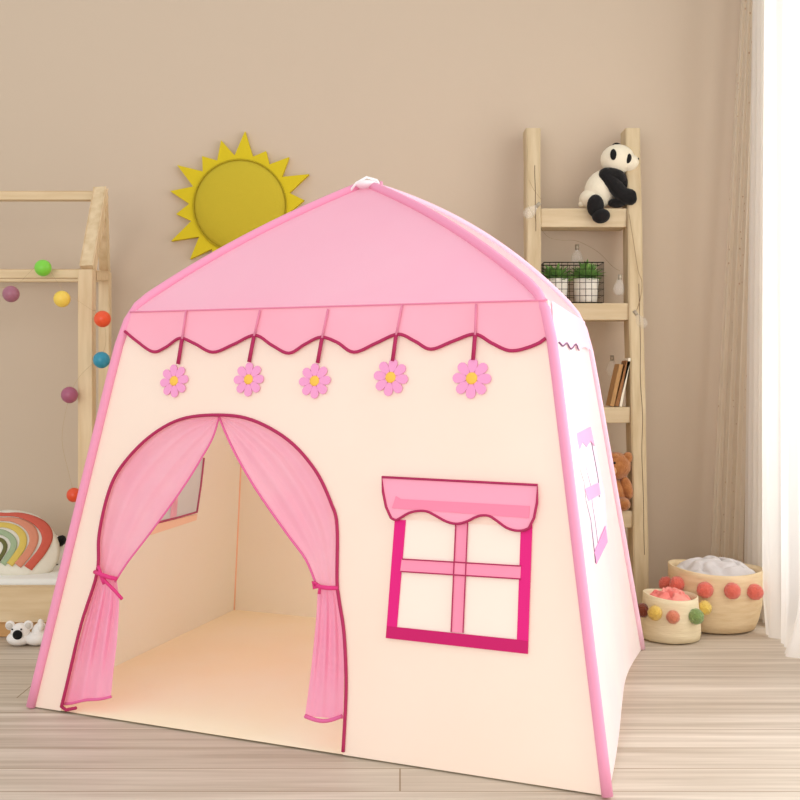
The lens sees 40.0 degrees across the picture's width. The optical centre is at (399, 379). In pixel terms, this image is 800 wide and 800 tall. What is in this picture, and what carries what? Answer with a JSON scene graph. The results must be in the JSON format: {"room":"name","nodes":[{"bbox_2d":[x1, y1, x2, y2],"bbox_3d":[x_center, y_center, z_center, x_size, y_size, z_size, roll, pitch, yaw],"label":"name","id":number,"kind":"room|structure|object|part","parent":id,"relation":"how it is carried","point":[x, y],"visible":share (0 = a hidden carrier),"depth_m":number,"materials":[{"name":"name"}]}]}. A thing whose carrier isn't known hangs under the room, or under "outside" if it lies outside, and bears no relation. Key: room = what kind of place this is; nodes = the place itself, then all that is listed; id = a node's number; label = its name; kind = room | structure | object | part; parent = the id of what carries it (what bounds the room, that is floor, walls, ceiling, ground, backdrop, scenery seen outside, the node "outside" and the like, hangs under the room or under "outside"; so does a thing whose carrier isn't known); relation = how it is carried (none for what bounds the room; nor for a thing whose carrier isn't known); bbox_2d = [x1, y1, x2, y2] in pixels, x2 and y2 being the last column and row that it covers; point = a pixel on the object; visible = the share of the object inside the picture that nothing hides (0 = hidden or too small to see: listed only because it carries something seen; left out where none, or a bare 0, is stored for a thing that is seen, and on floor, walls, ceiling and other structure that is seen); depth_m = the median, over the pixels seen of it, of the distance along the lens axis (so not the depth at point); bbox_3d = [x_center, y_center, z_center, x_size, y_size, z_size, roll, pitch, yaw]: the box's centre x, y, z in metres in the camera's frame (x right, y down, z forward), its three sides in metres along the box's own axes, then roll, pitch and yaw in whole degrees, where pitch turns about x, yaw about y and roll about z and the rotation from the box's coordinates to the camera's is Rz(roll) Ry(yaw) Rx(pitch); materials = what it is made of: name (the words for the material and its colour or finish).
{"room":"children's room","nodes":[
{"label":"children's room","id":0,"kind":"room"},
{"bbox_2d":[57,535,65,546],"bbox_3d":[-1.281,0.607,4.150,0.040,0.043,0.060,0,0,0],"label":"light","id":1,"kind":"object","parent":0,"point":[62,539],"depth_m":4.14,"materials":[{"name":"black"}]},
{"bbox_2d":[0,0,744,588],"bbox_3d":[-0.790,-0.510,4.550,4.820,2.800,0.100,0,0,0],"label":"wall","id":2,"kind":"structure","parent":0,"point":[433,101],"depth_m":4.50,"materials":[{"name":"beige paint"}]},
{"bbox_2d":[171,132,308,259],"bbox_3d":[-0.646,-0.714,4.469,0.577,0.598,0.062,0,0,0],"label":"wall decoration","id":3,"kind":"object","parent":2,"relation":"attached to","point":[233,196],"visible":0.77,"depth_m":4.45,"materials":[{"name":"yellow fabric"}]},
{"bbox_3d":[1.340,-1.790,2.720,0.064,0.023,3.440,0,0,0],"label":"rail","id":4,"kind":"object","parent":2,"relation":"attached to","visible":0},
{"bbox_2d":[711,0,751,562],"bbox_3d":[1.324,-0.442,4.339,0.169,2.656,0.160,0,0,0],"label":"window curtain","id":5,"kind":"object","parent":4,"relation":"hanging from","point":[730,456],"visible":0.83,"depth_m":4.35,"materials":[{"name":"beige fabric"}]},
{"bbox_2d":[744,0,764,622],"bbox_3d":[1.353,-0.442,4.095,0.056,2.656,0.330,0,0,0],"label":"window curtain","id":6,"kind":"object","parent":4,"relation":"hanging from","point":[753,464],"visible":0.44,"depth_m":4.16,"materials":[{"name":"white fabric"}]},
{"bbox_2d":[762,0,799,657],"bbox_3d":[1.278,-0.442,3.299,0.132,2.656,1.202,0,0,3],"label":"window curtain","id":7,"kind":"object","parent":4,"relation":"hanging from","point":[781,131],"visible":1,"depth_m":3.79,"materials":[{"name":"white fabric"}]},
{"bbox_2d":[0,619,799,799],"bbox_3d":[-0.790,0.915,2.450,4.820,0.050,4.300,0,0,0],"label":"floor","id":8,"kind":"structure","parent":0,"point":[715,716],"depth_m":2.61,"materials":[{"name":"beige wood"}]},
{"bbox_2d":[5,620,32,645],"bbox_3d":[-1.275,0.848,3.694,0.089,0.085,0.090,0,0,35],"label":"toy koala","id":9,"kind":"object","parent":8,"relation":"on","point":[19,632],"visible":0.98,"depth_m":3.66,"materials":[{"name":"white"}]},
{"bbox_2d":[26,619,45,644],"bbox_3d":[-1.218,0.850,3.696,0.085,0.081,0.086,0,0,26],"label":"toy koala","id":10,"kind":"object","parent":8,"relation":"on","point":[35,637],"visible":0.7,"depth_m":3.67,"materials":[{"name":"white"}]},
{"bbox_2d":[0,186,110,636],"bbox_3d":[-2.038,0.084,4.109,1.973,1.615,0.668,0,0,0],"label":"bed","id":11,"kind":"object","parent":8,"relation":"on","point":[18,603],"visible":0.56,"depth_m":3.79,"materials":[{"name":"brown wood"}]},
{"bbox_3d":[-2.041,0.862,3.820,1.874,0.058,0.026,0,0,0],"label":"board","id":12,"kind":"part","parent":11,"relation":"part of","materials":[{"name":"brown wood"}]},
{"bbox_3d":[-2.041,0.772,3.800,1.874,0.128,0.034,0,0,0],"label":"rail","id":13,"kind":"part","parent":11,"relation":"part of","materials":[{"name":"brown wood"}]},
{"bbox_2d":[0,564,59,584],"bbox_3d":[-2.051,0.752,4.112,1.839,0.116,0.555,0,0,0],"label":"mattress","id":14,"kind":"object","parent":11,"relation":"on","point":[50,578],"visible":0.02,"depth_m":3.85,"materials":[{"name":"white fabric"}]},
{"bbox_2d":[0,510,59,574],"bbox_3d":[-1.444,0.601,3.985,0.419,0.246,0.180,0,0,0],"label":"pillow","id":15,"kind":"object","parent":14,"relation":"on","point":[29,545],"visible":1,"depth_m":3.95,"materials":[{"name":"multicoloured fabric"}]},
{"bbox_2d":[56,535,65,564],"bbox_3d":[-1.326,0.669,4.174,0.131,0.170,0.132,0,0,0],"label":"plush toy","id":16,"kind":"object","parent":14,"relation":"on","point":[62,539],"visible":0.19,"depth_m":4.14,"materials":[{"name":"white fabric"}]},
{"bbox_2d":[0,260,110,501],"bbox_3d":[-1.224,0.003,3.745,0.483,0.826,0.067,0,0,0],"label":"garland","id":17,"kind":"object","parent":11,"relation":"hanging from","point":[42,267],"visible":0.98,"depth_m":3.72,"materials":[{"name":"multicoloured fabric"}]},
{"bbox_3d":[-1.081,0.255,3.800,0.050,1.270,0.050,0,0,0],"label":"post","id":18,"kind":"part","parent":11,"relation":"part of","materials":[{"name":"brown wood"}]},
{"bbox_3d":[-1.185,0.228,4.420,0.042,1.324,0.045,0,0,0],"label":"post","id":19,"kind":"part","parent":11,"relation":"part of","materials":[{"name":"brown wood"}]},
{"bbox_2d":[26,176,644,797],"bbox_3d":[-0.097,0.142,3.283,1.752,1.492,1.346,0,0,23],"label":"tent","id":20,"kind":"object","parent":8,"relation":"on","point":[348,486],"visible":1,"depth_m":2.76,"materials":[{"name":"pink"}]},
{"bbox_3d":[-0.712,0.349,3.581,0.223,1.074,1.304,0,0,16],"label":"panel","id":21,"kind":"part","parent":20,"relation":"part of","materials":[{"name":"pink fabric"}]},
{"bbox_2d":[98,417,217,581],"bbox_3d":[-0.645,0.318,2.938,0.356,0.447,0.043,0,0,14],"label":"door curtain","id":22,"kind":"object","parent":20,"relation":"hanging from","point":[145,463],"depth_m":2.95,"materials":[{"name":"pink fabric"}]},
{"bbox_3d":[-0.743,0.472,3.601,0.007,0.032,0.339,0,0,16],"label":"window sill","id":23,"kind":"part","parent":20,"relation":"part of","materials":[{"name":"beige"}]},
{"bbox_2d":[160,365,187,396],"bbox_3d":[-0.603,0.003,2.938,0.083,0.088,0.039,0,0,0],"label":"flower","id":24,"kind":"object","parent":20,"relation":"on","point":[173,378],"depth_m":2.94,"materials":[{"name":"pink fabric"}]},
{"bbox_2d":[170,376,177,385],"bbox_3d":[-0.604,0.002,2.937,0.027,0.027,0.009,0,0,22],"label":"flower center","id":25,"kind":"object","parent":20,"relation":"on","point":[173,379],"depth_m":2.93,"materials":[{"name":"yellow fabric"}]},
{"bbox_3d":[-0.588,-0.076,2.939,0.020,0.068,0.012,0,0,0],"label":"stem","id":26,"kind":"part","parent":20,"relation":"part of","materials":[{"name":"pink fabric"}]},
{"bbox_3d":[-0.578,-0.147,2.943,0.006,0.077,0.021,0,0,32],"label":"stem","id":27,"kind":"part","parent":20,"relation":"part of","materials":[{"name":"pink fabric"}]},
{"bbox_3d":[-0.497,0.486,2.818,0.852,0.797,0.119,0,0,24],"label":"door trim","id":28,"kind":"part","parent":20,"relation":"part of","materials":[{"name":"pink fabric"}]},
{"bbox_2d":[244,374,252,383],"bbox_3d":[-0.392,-0.002,2.843,0.027,0.027,0.009,0,0,22],"label":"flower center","id":29,"kind":"object","parent":20,"relation":"on","point":[248,378],"depth_m":2.84,"materials":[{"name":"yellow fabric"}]},
{"bbox_2d":[234,362,263,396],"bbox_3d":[-0.391,-0.002,2.844,0.083,0.089,0.039,0,0,0],"label":"flower","id":30,"kind":"object","parent":20,"relation":"on","point":[248,376],"depth_m":2.84,"materials":[{"name":"pink fabric"}]},
{"bbox_3d":[-0.385,-0.080,2.849,0.024,0.069,0.011,0,0,10],"label":"stem","id":31,"kind":"part","parent":20,"relation":"part of","materials":[{"name":"pink fabric"}]},
{"bbox_3d":[-0.371,-0.148,2.851,0.023,0.069,0.005,0,0,-32],"label":"stem","id":32,"kind":"part","parent":20,"relation":"part of","materials":[{"name":"pink fabric"}]},
{"bbox_2d":[220,417,335,585],"bbox_3d":[-0.309,0.302,2.791,0.383,0.415,0.035,0,0,33],"label":"door curtain","id":33,"kind":"object","parent":20,"relation":"hanging from","point":[290,462],"depth_m":2.76,"materials":[{"name":"pink fabric"}]},
{"bbox_3d":[0.023,0.352,3.804,1.559,1.067,0.278,0,0,23],"label":"panel","id":34,"kind":"part","parent":20,"relation":"part of","materials":[{"name":"fabric"}]},
{"bbox_2d":[310,376,318,385],"bbox_3d":[-0.215,0.002,2.763,0.027,0.027,0.009,0,0,22],"label":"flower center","id":35,"kind":"object","parent":20,"relation":"on","point":[314,380],"depth_m":2.76,"materials":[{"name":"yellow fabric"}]},
{"bbox_2d":[299,363,330,398],"bbox_3d":[-0.214,0.002,2.764,0.083,0.089,0.039,0,0,0],"label":"flower","id":36,"kind":"object","parent":20,"relation":"on","point":[314,378],"depth_m":2.76,"materials":[{"name":"pink fabric"}]},
{"bbox_3d":[-0.202,-0.074,2.767,0.022,0.065,0.011,0,0,10],"label":"stem","id":37,"kind":"part","parent":20,"relation":"part of","materials":[{"name":"pink fabric"}]},
{"bbox_3d":[-0.189,-0.142,2.769,0.023,0.075,0.005,0,0,-34],"label":"stem","id":38,"kind":"part","parent":20,"relation":"part of","materials":[{"name":"pink fabric"}]},
{"bbox_3d":[-0.212,-0.101,2.775,1.203,0.074,0.016,0,0,24],"label":"valance trim","id":39,"kind":"part","parent":20,"relation":"part of","materials":[{"name":"pink fabric"}]},
{"bbox_3d":[-0.102,-0.387,3.024,1.199,0.402,0.502,0,0,24],"label":"roof panel","id":40,"kind":"part","parent":20,"relation":"part of","materials":[{"name":"pink fabric"}]},
{"bbox_2d":[385,372,395,382],"bbox_3d":[-0.023,-0.006,2.679,0.028,0.027,0.009,0,0,22],"label":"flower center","id":41,"kind":"object","parent":20,"relation":"on","point":[390,377],"depth_m":2.68,"materials":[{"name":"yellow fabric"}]},
{"bbox_2d":[374,360,407,395],"bbox_3d":[-0.022,-0.006,2.680,0.084,0.091,0.041,0,0,0],"label":"flower","id":42,"kind":"object","parent":20,"relation":"on","point":[390,376],"depth_m":2.68,"materials":[{"name":"pink fabric"}]},
{"bbox_3d":[-0.014,-0.078,2.684,0.018,0.065,0.012,0,0,0],"label":"stem","id":43,"kind":"part","parent":20,"relation":"part of","materials":[{"name":"pink fabric"}]},
{"bbox_3d":[-0.002,-0.147,2.687,0.023,0.075,0.005,0,0,-34],"label":"stem","id":44,"kind":"part","parent":20,"relation":"part of","materials":[{"name":"pink fabric"}]},
{"bbox_2d":[466,372,476,383],"bbox_3d":[0.169,-0.004,2.593,0.029,0.029,0.009,0,0,22],"label":"flower center","id":45,"kind":"object","parent":20,"relation":"on","point":[471,377],"depth_m":2.59,"materials":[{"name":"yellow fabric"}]},
{"bbox_2d":[453,359,490,398],"bbox_3d":[0.169,-0.004,2.594,0.090,0.096,0.042,0,0,0],"label":"flower","id":46,"kind":"object","parent":20,"relation":"on","point":[471,377],"depth_m":2.59,"materials":[{"name":"pink fabric"}]},
{"bbox_3d":[0.175,-0.077,2.599,0.014,0.060,0.011,0,0,0],"label":"stem","id":47,"kind":"part","parent":20,"relation":"part of","materials":[{"name":"pink fabric"}]},
{"bbox_3d":[0.179,-0.143,2.605,0.006,0.075,0.021,0,0,13],"label":"stem","id":48,"kind":"part","parent":20,"relation":"part of","materials":[{"name":"pink fabric"}]},
{"bbox_3d":[0.236,-0.384,2.985,0.671,0.407,0.868,0,0,0],"label":"roof panel","id":49,"kind":"part","parent":20,"relation":"part of","materials":[{"name":"pink fabric"}]},
{"bbox_3d":[0.438,-0.089,2.839,0.007,0.021,0.437,0,0,15],"label":"valance trim","id":50,"kind":"part","parent":20,"relation":"part of","materials":[{"name":"purple"}]},
{"bbox_3d":[0.540,0.351,3.000,0.160,1.074,1.329,0,0,15],"label":"panel","id":51,"kind":"part","parent":20,"relation":"part of","materials":[{"name":"white fabric"}]},
{"bbox_3d":[0.531,0.432,2.898,0.008,0.049,0.357,0,0,15],"label":"frame corner","id":52,"kind":"part","parent":20,"relation":"part of","materials":[{"name":"pink fabric"}]},
{"bbox_2d":[523,128,648,602],"bbox_3d":[0.720,-0.054,4.305,0.466,1.889,0.310,0,0,0],"label":"ladder shelf","id":53,"kind":"object","parent":8,"relation":"on","point":[635,518],"visible":0.62,"depth_m":4.30,"materials":[{"name":"brown wood"}]},
{"bbox_3d":[0.522,-0.054,4.305,0.072,1.889,0.310,0,0,0],"label":"rail","id":54,"kind":"part","parent":53,"relation":"part of","materials":[{"name":"brown wood"}]},
{"bbox_2d":[541,262,603,302],"bbox_3d":[0.678,-0.382,4.345,0.236,0.159,0.111,0,0,0],"label":"wire basket","id":55,"kind":"object","parent":53,"relation":"on","point":[602,263],"visible":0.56,"depth_m":4.29,"materials":[{"name":"black metal"}]},
{"bbox_2d":[541,263,573,296],"bbox_3d":[0.613,-0.384,4.342,0.175,0.157,0.144,0,0,-41],"label":"potted plant","id":56,"kind":"object","parent":55,"relation":"in","point":[562,287],"visible":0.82,"depth_m":4.31,"materials":[{"name":"green plant"}]},
{"bbox_3d":[0.614,-0.351,4.345,0.102,0.093,0.102,0,0,0],"label":"pot","id":57,"kind":"part","parent":56,"relation":"part of","materials":[{"name":"white ceramic"}]},
{"bbox_2d":[567,259,604,301],"bbox_3d":[0.731,-0.390,4.344,0.166,0.169,0.169,0,0,0],"label":"potted plant","id":58,"kind":"object","parent":55,"relation":"in","point":[582,266],"visible":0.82,"depth_m":4.31,"materials":[{"name":"green plant"}]},
{"bbox_3d":[0.735,-0.351,4.345,0.102,0.093,0.102,0,0,0],"label":"pot","id":59,"kind":"part","parent":58,"relation":"part of","materials":[{"name":"white ceramic"}]},
{"bbox_2d":[529,183,641,360],"bbox_3d":[0.721,-0.397,4.355,0.485,0.765,0.198,0,0,0],"label":"string light","id":60,"kind":"object","parent":53,"relation":"attached to","point":[538,204],"visible":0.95,"depth_m":4.29,"materials":[{"name":"white"}]},
{"bbox_2d":[578,143,638,222],"bbox_3d":[0.827,-0.779,4.351,0.235,0.333,0.159,0,0,0],"label":"plush","id":61,"kind":"object","parent":53,"relation":"on","point":[606,186],"visible":0.98,"depth_m":4.31,"materials":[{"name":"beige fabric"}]},
{"bbox_3d":[0.777,-0.670,4.305,0.089,0.115,0.068,0,0,0],"label":"leg","id":62,"kind":"part","parent":61,"relation":"part of","materials":[{"name":"black fabric"}]},
{"bbox_3d":[0.859,-0.701,4.353,0.071,0.036,0.087,0,0,0],"label":"leg","id":63,"kind":"part","parent":61,"relation":"part of","materials":[{"name":"black fabric"}]},
{"bbox_3d":[0.856,-0.762,4.324,0.147,0.148,0.076,0,0,0],"label":"arm","id":64,"kind":"part","parent":61,"relation":"part of","materials":[{"name":"black fabric"}]},
{"bbox_2d":[606,364,622,406],"bbox_3d":[0.837,0.021,4.296,0.053,0.166,0.085,0,0,0],"label":"book","id":65,"kind":"object","parent":53,"relation":"on","point":[617,371],"visible":1,"depth_m":4.25,"materials":[{"name":"brown paper"}]},
{"bbox_2d":[614,360,629,406],"bbox_3d":[0.860,0.014,4.296,0.062,0.180,0.085,0,0,0],"label":"book","id":66,"kind":"object","parent":53,"relation":"on","point":[624,363],"visible":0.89,"depth_m":4.25,"materials":[{"name":"brown paper"}]},
{"bbox_2d":[612,452,632,510],"bbox_3d":[0.818,0.387,4.205,0.146,0.225,0.146,0,0,0],"label":"teddy bear","id":67,"kind":"object","parent":53,"relation":"on","point":[621,462],"visible":0.43,"depth_m":4.18},
{"bbox_3d":[0.846,0.471,4.183,0.057,0.054,0.100,0,0,0],"label":"leg","id":68,"kind":"part","parent":67,"relation":"part of","materials":[{"name":"fur"}]},
{"bbox_3d":[0.866,0.413,4.207,0.050,0.090,0.050,0,0,0],"label":"arm","id":69,"kind":"part","parent":67,"relation":"part of","materials":[{"name":"fur"}]},
{"bbox_2d":[619,358,630,406],"bbox_3d":[0.870,0.009,4.296,0.046,0.189,0.085,0,0,0],"label":"book","id":70,"kind":"object","parent":53,"relation":"on","point":[624,359],"visible":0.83,"depth_m":4.25,"materials":[{"name":"beige paper"}]},
{"bbox_3d":[0.919,-0.054,4.305,0.067,1.889,0.310,0,0,0],"label":"rail","id":71,"kind":"part","parent":53,"relation":"part of","materials":[{"name":"brown wood"}]},
{"bbox_2d":[638,589,711,643],"bbox_3d":[0.933,0.808,3.766,0.231,0.160,0.236,0,0,32],"label":"basket","id":72,"kind":"object","parent":8,"relation":"on","point":[662,620],"visible":0.96,"depth_m":3.70,"materials":[{"name":"beige wicker"}]},
{"bbox_2d":[649,587,690,600],"bbox_3d":[0.930,0.744,3.785,0.166,0.060,0.166,0,0,0],"label":"folded cloth","id":73,"kind":"object","parent":72,"relation":"in","point":[668,593],"visible":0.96,"depth_m":3.75,"materials":[{"name":"pink fabric"}]},
{"bbox_2d":[659,559,763,633],"bbox_3d":[1.138,0.774,3.941,0.368,0.228,0.364,0,0,45],"label":"basket","id":74,"kind":"object","parent":8,"relation":"on","point":[736,601],"visible":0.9,"depth_m":3.82,"materials":[{"name":"beige wicker"}]},
{"bbox_2d":[676,555,754,575],"bbox_3d":[1.136,0.676,3.965,0.304,0.069,0.304,0,0,0],"label":"folded cloth","id":75,"kind":"object","parent":74,"relation":"in","point":[710,565],"visible":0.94,"depth_m":3.91,"materials":[{"name":"grey fabric"}]}
]}

